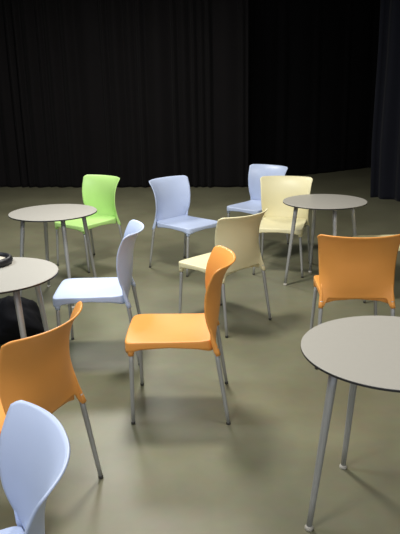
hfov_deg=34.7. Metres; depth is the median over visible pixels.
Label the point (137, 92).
stage curtain
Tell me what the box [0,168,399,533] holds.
floor
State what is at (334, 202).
round table
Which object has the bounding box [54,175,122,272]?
cafe chair
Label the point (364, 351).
round table
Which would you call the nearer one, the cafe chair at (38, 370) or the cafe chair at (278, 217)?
the cafe chair at (38, 370)
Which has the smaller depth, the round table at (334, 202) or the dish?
the dish
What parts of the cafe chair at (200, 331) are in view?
leg, leg, seat, backrest, leg, leg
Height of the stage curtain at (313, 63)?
4.499 m
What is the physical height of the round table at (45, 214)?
0.725 m
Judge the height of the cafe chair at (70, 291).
0.840 m
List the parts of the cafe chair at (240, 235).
leg, seat, leg, backrest, leg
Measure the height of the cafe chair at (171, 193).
0.840 m
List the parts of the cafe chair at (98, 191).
leg, seat, leg, leg, backrest, leg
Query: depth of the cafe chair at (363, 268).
3.79 m
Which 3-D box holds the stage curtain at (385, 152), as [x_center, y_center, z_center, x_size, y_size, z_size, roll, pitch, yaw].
[3.501,-2.920,7.930,0.212,4.499,3.078,-14,20,-38]
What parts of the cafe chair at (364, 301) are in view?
seat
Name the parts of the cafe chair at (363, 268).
leg, leg, seat, backrest, leg, leg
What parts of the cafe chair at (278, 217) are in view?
leg, seat, backrest, leg, leg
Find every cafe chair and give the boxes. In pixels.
[0,301,102,478]
[0,400,70,533]
[53,219,143,364]
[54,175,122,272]
[125,245,235,424]
[149,175,216,276]
[179,208,271,337]
[227,164,288,250]
[252,176,312,277]
[310,234,399,369]
[352,234,399,302]
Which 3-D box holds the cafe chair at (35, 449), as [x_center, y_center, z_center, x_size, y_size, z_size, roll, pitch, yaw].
[-0.602,0.864,1.658,0.588,0.840,0.507,-8,17,-22]
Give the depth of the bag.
4.27 m
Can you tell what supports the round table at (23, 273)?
on the floor
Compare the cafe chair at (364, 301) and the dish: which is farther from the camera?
the cafe chair at (364, 301)
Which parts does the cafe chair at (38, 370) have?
seat, backrest, leg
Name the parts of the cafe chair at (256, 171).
seat, backrest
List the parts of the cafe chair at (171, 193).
leg, backrest, leg, seat, leg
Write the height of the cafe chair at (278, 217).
0.840 m
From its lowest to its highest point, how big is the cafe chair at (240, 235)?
0.840 m
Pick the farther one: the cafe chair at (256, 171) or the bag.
the cafe chair at (256, 171)
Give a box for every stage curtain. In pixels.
[0,0,248,187]
[248,0,379,175]
[370,0,399,201]
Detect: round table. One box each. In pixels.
[0,257,58,338]
[8,204,96,308]
[283,194,366,285]
[301,316,399,531]
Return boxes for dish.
[0,252,12,266]
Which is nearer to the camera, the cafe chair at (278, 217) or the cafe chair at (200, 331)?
the cafe chair at (200, 331)
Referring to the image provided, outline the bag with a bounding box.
[0,296,43,343]
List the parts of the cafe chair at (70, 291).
leg, leg, seat, backrest, leg, leg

